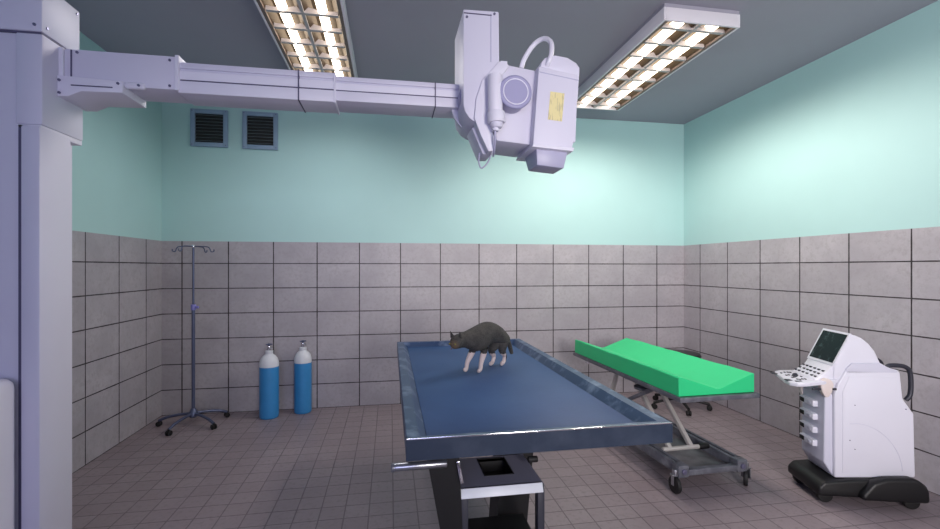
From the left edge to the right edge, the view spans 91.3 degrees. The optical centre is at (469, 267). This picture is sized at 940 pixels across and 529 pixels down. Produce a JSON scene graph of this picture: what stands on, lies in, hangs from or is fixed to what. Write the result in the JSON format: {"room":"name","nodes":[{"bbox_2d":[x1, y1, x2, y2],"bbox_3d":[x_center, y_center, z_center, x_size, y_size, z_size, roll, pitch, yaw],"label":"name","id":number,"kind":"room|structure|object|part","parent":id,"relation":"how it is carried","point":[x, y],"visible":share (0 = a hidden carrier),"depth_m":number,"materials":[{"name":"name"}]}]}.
{"room":"veterinary exam room","nodes":[
{"label":"veterinary exam room","id":0,"kind":"room"},
{"bbox_2d":[72,31,161,473],"bbox_3d":[-2.780,-0.141,1.072,0.150,3.550,8.064,0,0,-10],"label":"wall","id":1,"kind":"structure","parent":0,"point":[117,166],"depth_m":4.19,"materials":[{"name":"green paint"}]},
{"bbox_2d":[162,102,683,415],"bbox_3d":[-0.280,-0.141,5.675,6.653,3.550,0.150,0,0,-10],"label":"wall","id":2,"kind":"structure","parent":0,"point":[359,236],"depth_m":5.47,"materials":[{"name":"green paint"}]},
{"bbox_2d":[190,108,227,147],"bbox_3d":[-2.909,-1.554,5.125,0.386,0.416,0.034,0,0,-10],"label":"air vent","id":3,"kind":"object","parent":2,"relation":"in","point":[208,127],"visible":1,"depth_m":5.13,"materials":[{"name":"metal"}]},
{"bbox_2d":[242,111,277,149],"bbox_3d":[-2.382,-1.554,5.216,0.379,0.422,0.034,0,0,-10],"label":"air vent","id":4,"kind":"object","parent":2,"relation":"in","point":[259,129],"visible":1,"depth_m":5.22,"materials":[{"name":"metal"}]},
{"bbox_2d":[65,0,937,123],"bbox_3d":[0.424,-1.991,1.629,6.653,0.150,8.364,0,0,-10],"label":"ceiling","id":5,"kind":"structure","parent":0,"point":[403,40],"depth_m":3.74,"materials":[{"name":"paint"}]},
{"bbox_2d":[253,0,357,77],"bbox_3d":[-1.283,-1.853,3.817,0.590,0.125,1.840,0,0,-10],"label":"ceiling light","id":6,"kind":"object","parent":5,"relation":"attached to","point":[309,35],"visible":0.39,"depth_m":3.57,"materials":[{"name":"paint"}]},
{"bbox_3d":[-1.544,-1.807,3.771,0.024,0.028,1.804,0,0,-10],"label":"trim","id":7,"kind":"part","parent":6,"relation":"part of","materials":[{"name":"white metal"}]},
{"bbox_3d":[-1.184,-1.819,3.250,0.490,0.048,0.028,0,0,-10],"label":"louvre blade","id":8,"kind":"part","parent":6,"relation":"part of","materials":[{"name":"metal"}]},
{"bbox_3d":[-1.224,-1.819,3.477,0.490,0.048,0.028,0,0,-10],"label":"louvre blade","id":9,"kind":"part","parent":6,"relation":"part of","materials":[{"name":"metal"}]},
{"bbox_3d":[-1.263,-1.819,3.703,0.490,0.048,0.028,0,0,-10],"label":"louvre blade","id":10,"kind":"part","parent":6,"relation":"part of","materials":[{"name":"metal"}]},
{"bbox_3d":[-1.302,-1.819,3.930,0.490,0.048,0.028,0,0,-10],"label":"louvre blade","id":11,"kind":"part","parent":6,"relation":"part of","materials":[{"name":"metal"}]},
{"bbox_3d":[-1.342,-1.819,4.157,0.490,0.048,0.028,0,0,-10],"label":"louvre blade","id":12,"kind":"part","parent":6,"relation":"part of","materials":[{"name":"metal"}]},
{"bbox_3d":[-1.022,-1.807,3.862,0.024,0.028,1.804,0,0,-10],"label":"trim","id":13,"kind":"part","parent":6,"relation":"part of","materials":[{"name":"white metal"}]},
{"bbox_2d":[577,3,739,110],"bbox_3d":[1.552,-1.853,4.284,0.622,0.125,1.850,0,0,-10],"label":"ceiling light","id":14,"kind":"object","parent":5,"relation":"attached to","point":[674,35],"visible":0.89,"depth_m":3.89,"materials":[{"name":"paint"}]},
{"bbox_3d":[1.414,-1.819,5.082,0.522,0.048,0.028,0,0,-10],"label":"louvre blade","id":15,"kind":"part","parent":14,"relation":"part of","materials":[{"name":"metal"}]},
{"bbox_3d":[1.453,-1.819,4.854,0.522,0.048,0.028,0,0,-10],"label":"louvre blade","id":16,"kind":"part","parent":14,"relation":"part of","materials":[{"name":"metal"}]},
{"bbox_3d":[1.493,-1.819,4.626,0.522,0.048,0.028,0,0,-10],"label":"louvre blade","id":17,"kind":"part","parent":14,"relation":"part of","materials":[{"name":"metal"}]},
{"bbox_3d":[1.275,-1.807,4.236,0.024,0.028,1.814,0,0,-10],"label":"trim","id":18,"kind":"part","parent":14,"relation":"part of","materials":[{"name":"white metal"}]},
{"bbox_3d":[1.532,-1.819,4.398,0.522,0.048,0.028,0,0,-10],"label":"louvre blade","id":19,"kind":"part","parent":14,"relation":"part of","materials":[{"name":"metal"}]},
{"bbox_3d":[1.572,-1.819,4.170,0.522,0.048,0.028,0,0,-10],"label":"louvre blade","id":20,"kind":"part","parent":14,"relation":"part of","materials":[{"name":"metal"}]},
{"bbox_3d":[1.612,-1.819,3.942,0.522,0.048,0.028,0,0,-10],"label":"louvre blade","id":21,"kind":"part","parent":14,"relation":"part of","materials":[{"name":"metal"}]},
{"bbox_3d":[1.651,-1.819,3.715,0.522,0.048,0.028,0,0,-10],"label":"louvre blade","id":22,"kind":"part","parent":14,"relation":"part of","materials":[{"name":"metal"}]},
{"bbox_3d":[1.829,-1.807,4.332,0.024,0.028,1.814,0,0,-10],"label":"trim","id":23,"kind":"part","parent":14,"relation":"part of","materials":[{"name":"white metal"}]},
{"bbox_3d":[1.691,-1.819,3.487,0.522,0.048,0.028,0,0,-10],"label":"louvre blade","id":24,"kind":"part","parent":14,"relation":"part of","materials":[{"name":"metal"}]},
{"bbox_2d":[72,391,939,528],"bbox_3d":[0.424,1.709,1.629,6.653,0.150,8.364,0,0,-10],"label":"floor","id":25,"kind":"structure","parent":0,"point":[330,467],"depth_m":3.43,"materials":[{"name":"tile"}]},
{"bbox_2d":[155,245,229,435],"bbox_3d":[-2.909,0.700,4.777,0.647,1.868,0.679,0,0,-10],"label":"stand","id":26,"kind":"object","parent":25,"relation":"on","point":[193,412],"visible":1,"depth_m":4.77,"materials":[{"name":"metal"}]},
{"bbox_3d":[-3.059,1.547,4.751,0.301,0.084,0.029,0,0,-10],"label":"leg","id":27,"kind":"part","parent":26,"relation":"part of","materials":[{"name":"metal"}]},
{"bbox_3d":[-2.907,1.547,4.604,0.029,0.084,0.301,0,0,8],"label":"leg","id":28,"kind":"part","parent":26,"relation":"part of","materials":[{"name":"metal"}]},
{"bbox_3d":[-2.720,1.547,4.703,0.301,0.084,0.029,0,0,26],"label":"leg","id":29,"kind":"part","parent":26,"relation":"part of","materials":[{"name":"metal"}]},
{"bbox_3d":[-2.756,1.547,4.911,0.029,0.084,0.301,0,0,44],"label":"leg","id":30,"kind":"part","parent":26,"relation":"part of","materials":[{"name":"metal"}]},
{"bbox_2d":[259,343,278,419],"bbox_3d":[-2.193,1.232,5.013,0.201,0.803,0.201,0,0,-10],"label":"gas cylinder","id":31,"kind":"object","parent":25,"relation":"on","point":[269,362],"visible":1,"depth_m":4.93,"materials":[{"name":"blue metal"}]},
{"bbox_2d":[0,0,578,528],"bbox_3d":[-1.072,0.173,2.250,3.258,2.921,0.700,0,0,-10],"label":"machine","id":32,"kind":"object","parent":25,"relation":"on","point":[47,83],"visible":1,"depth_m":2.12,"materials":[{"name":"purple metal"}]},
{"bbox_3d":[-1.921,0.489,2.086,0.073,2.210,0.202,0,0,-10],"label":"rail","id":33,"kind":"part","parent":32,"relation":"part of","materials":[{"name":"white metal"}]},
{"bbox_3d":[-1.579,-0.857,2.169,0.089,0.033,0.026,0,0,-10],"label":"latch plate","id":34,"kind":"part","parent":32,"relation":"part of","materials":[{"name":"metal"}]},
{"bbox_3d":[-1.040,-0.866,2.263,0.725,0.059,0.013,0,0,-10],"label":"arm rail","id":35,"kind":"part","parent":32,"relation":"part of","materials":[{"name":"metal"}]},
{"bbox_3d":[-1.040,-0.969,2.264,0.725,0.030,0.011,0,0,-10],"label":"arm rail","id":36,"kind":"part","parent":32,"relation":"part of","materials":[{"name":"white metal"}]},
{"bbox_3d":[-1.040,-0.922,2.262,0.725,0.041,0.014,0,0,-10],"label":"arm rail","id":37,"kind":"part","parent":32,"relation":"part of","materials":[{"name":"metal"}]},
{"bbox_3d":[-0.366,-0.871,2.386,0.645,0.050,0.013,0,0,-10],"label":"arm rail","id":38,"kind":"part","parent":32,"relation":"part of","materials":[{"name":"metal"}]},
{"bbox_3d":[-0.367,-0.959,2.387,0.645,0.025,0.011,0,0,-10],"label":"arm rail","id":39,"kind":"part","parent":32,"relation":"part of","materials":[{"name":"white metal"}]},
{"bbox_3d":[-0.366,-0.919,2.385,0.645,0.035,0.014,0,0,-10],"label":"arm rail","id":40,"kind":"part","parent":32,"relation":"part of","materials":[{"name":"metal"}]},
{"bbox_2d":[535,56,578,75],"bbox_3d":[0.439,-1.031,2.458,0.209,0.096,0.247,0,0,-10],"label":"hood","id":41,"kind":"object","parent":32,"relation":"attached to","point":[558,66],"depth_m":2.33,"materials":[{"name":"white plastic"}]},
{"bbox_2d":[294,340,311,413],"bbox_3d":[-1.889,1.229,5.193,0.189,0.810,0.189,0,0,-10],"label":"gas cylinder","id":42,"kind":"object","parent":25,"relation":"on","point":[302,359],"visible":1,"depth_m":5.12,"materials":[{"name":"blue metal"}]},
{"bbox_2d":[391,339,672,528],"bbox_3d":[0.077,1.133,2.892,1.134,1.002,2.258,0,0,-10],"label":"examination table","id":43,"kind":"object","parent":25,"relation":"on","point":[533,402],"visible":0.96,"depth_m":2.11,"materials":[{"name":"blue paint"}]},
{"bbox_3d":[-0.196,0.773,1.793,0.212,0.033,0.031,0,0,-10],"label":"rod","id":44,"kind":"part","parent":43,"relation":"part of","materials":[{"name":"metal"}]},
{"bbox_3d":[-0.109,1.134,1.955,0.175,0.800,0.210,0,0,-10],"label":"leg","id":45,"kind":"part","parent":43,"relation":"part of","materials":[{"name":"black metal"}]},
{"bbox_3d":[-0.026,1.186,1.905,0.030,0.536,0.042,0,0,-10],"label":"frame","id":46,"kind":"part","parent":43,"relation":"part of","materials":[{"name":"grey metal"}]},
{"bbox_2d":[449,322,512,372],"bbox_3d":[0.090,0.518,3.019,0.158,0.311,0.646,0,0,35],"label":"cat","id":47,"kind":"object","parent":43,"relation":"on","point":[483,337],"visible":1,"depth_m":2.95},
{"bbox_2d":[468,513,530,528],"bbox_3d":[0.115,1.219,2.056,0.350,0.030,0.328,0,0,-10],"label":"shelf","id":48,"kind":"object","parent":43,"relation":"attached to","point":[514,521],"depth_m":2.15,"materials":[{"name":"black metal"}]},
{"bbox_3d":[0.205,1.134,2.380,0.220,0.800,0.220,0,0,-10],"label":"leg","id":49,"kind":"part","parent":43,"relation":"part of","materials":[{"name":"black metal"}]},
{"bbox_3d":[0.284,0.868,2.079,0.044,0.028,0.028,0,0,-10],"label":"pivot knob","id":50,"kind":"part","parent":43,"relation":"part of","materials":[{"name":"black rubber"}]},
{"bbox_3d":[0.103,0.676,2.898,1.079,0.084,2.255,0,0,-10],"label":"rim frame","id":51,"kind":"part","parent":43,"relation":"part of","materials":[{"name":"blue paint"}]},
{"bbox_3d":[0.296,0.635,1.788,1.077,0.005,0.007,0,0,-10],"label":"edge trim","id":52,"kind":"part","parent":43,"relation":"part of","materials":[{"name":"silver metal"}]},
{"bbox_3d":[0.298,1.186,1.961,0.030,0.536,0.042,0,0,-10],"label":"frame","id":53,"kind":"part","parent":43,"relation":"part of","materials":[{"name":"grey metal"}]},
{"bbox_2d":[573,338,759,493],"bbox_3d":[1.629,1.211,4.230,0.702,0.847,1.842,0,0,-11],"label":"trolley","id":54,"kind":"object","parent":25,"relation":"on","point":[679,377],"visible":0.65,"depth_m":3.66,"materials":[{"name":"grey paint"}]},
{"bbox_3d":[1.430,1.204,4.589,0.032,0.462,0.230,0,0,-11],"label":"scissor arm","id":55,"kind":"part","parent":54,"relation":"part of","materials":[{"name":"grey metal"}]},
{"bbox_3d":[1.415,1.204,4.157,0.026,0.474,0.890,0,0,-11],"label":"scissor arm","id":56,"kind":"part","parent":54,"relation":"part of","materials":[{"name":"grey paint"}]},
{"bbox_3d":[1.524,1.204,3.873,0.032,0.474,0.540,0,0,-11],"label":"scissor arm","id":57,"kind":"part","parent":54,"relation":"part of","materials":[{"name":"grey metal"}]},
{"bbox_3d":[1.374,1.468,4.133,0.074,0.072,1.590,0,0,-11],"label":"rail","id":58,"kind":"part","parent":54,"relation":"part of","materials":[{"name":"grey metal"}]},
{"bbox_3d":[1.640,0.860,4.244,0.640,0.145,1.776,0,0,-11],"label":"mattress","id":59,"kind":"part","parent":54,"relation":"part of","materials":[{"name":"green plastic"}]},
{"bbox_2d":[573,352,759,402],"bbox_3d":[1.646,0.967,4.240,0.716,0.066,1.848,0,0,-10],"label":"tray","id":60,"kind":"object","parent":54,"relation":"on","point":[749,393],"depth_m":3.41,"materials":[{"name":"silver metal"}]},
{"bbox_3d":[1.710,1.204,3.911,0.032,0.474,0.540,0,0,-11],"label":"scissor arm","id":61,"kind":"part","parent":54,"relation":"part of","materials":[{"name":"grey metal"}]},
{"bbox_3d":[1.534,1.472,3.345,0.084,0.088,0.080,0,0,-11],"label":"rail","id":62,"kind":"part","parent":54,"relation":"part of","materials":[{"name":"grey metal"}]},
{"bbox_3d":[1.671,1.429,3.638,0.325,0.034,0.035,0,0,-11],"label":"axle rod","id":63,"kind":"part","parent":54,"relation":"part of","materials":[{"name":"grey metal"}]},
{"bbox_3d":[1.854,1.468,4.231,0.074,0.072,1.590,0,0,-11],"label":"rail","id":64,"kind":"part","parent":54,"relation":"part of","materials":[{"name":"grey metal"}]},
{"bbox_3d":[1.711,1.509,3.707,0.430,0.010,0.620,0,0,-11],"label":"plate","id":65,"kind":"part","parent":54,"relation":"part of","materials":[{"name":"metal"}]},
{"bbox_3d":[2.014,1.472,3.442,0.084,0.088,0.080,0,0,-11],"label":"rail","id":66,"kind":"part","parent":54,"relation":"part of","materials":[{"name":"grey metal"}]},
{"bbox_2d":[651,349,711,415],"bbox_3d":[2.422,1.311,5.371,0.650,0.645,0.676,0,0,-10],"label":"stool","id":67,"kind":"object","parent":25,"relation":"on","point":[691,353],"visible":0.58,"depth_m":5.29,"materials":[{"name":"plastic"}]},
{"bbox_3d":[2.273,1.549,5.342,0.293,0.061,0.032,0,0,-12],"label":"leg","id":68,"kind":"part","parent":67,"relation":"part of","materials":[{"name":"black metal"}]},
{"bbox_3d":[2.445,1.024,5.378,0.480,0.070,0.480,0,0,-10],"label":"seat","id":69,"kind":"part","parent":67,"relation":"part of","materials":[{"name":"plastic"}]},
{"bbox_2d":[770,328,929,508],"bbox_3d":[2.688,1.045,3.300,0.861,1.177,0.458,0,0,6],"label":"machine","id":70,"kind":"object","parent":25,"relation":"on","point":[857,435],"visible":1,"depth_m":3.17,"materials":[{"name":"white plastic"}]},
{"bbox_2d":[807,328,897,379],"bbox_3d":[2.748,0.632,3.316,0.490,0.350,0.384,0,0,-10],"label":"monitor","id":71,"kind":"object","parent":70,"relation":"attached to","point":[843,355],"depth_m":3.19,"materials":[{"name":"white plastic"}]},
{"bbox_3d":[2.792,1.086,3.154,0.432,0.672,0.007,0,0,6],"label":"panel","id":72,"kind":"part","parent":70,"relation":"part of","materials":[{"name":"white plastic"}]},
{"bbox_3d":[2.959,0.791,3.167,0.180,0.262,0.030,0,0,6],"label":"handle","id":73,"kind":"part","parent":70,"relation":"part of","materials":[{"name":"grey plastic"}]},
{"bbox_2d":[684,0,939,495],"bbox_3d":[3.627,-0.141,2.186,0.150,3.550,8.064,0,0,-10],"label":"wall","id":74,"kind":"structure","parent":0,"point":[812,194],"depth_m":4.16,"materials":[{"name":"green paint"}]}
]}

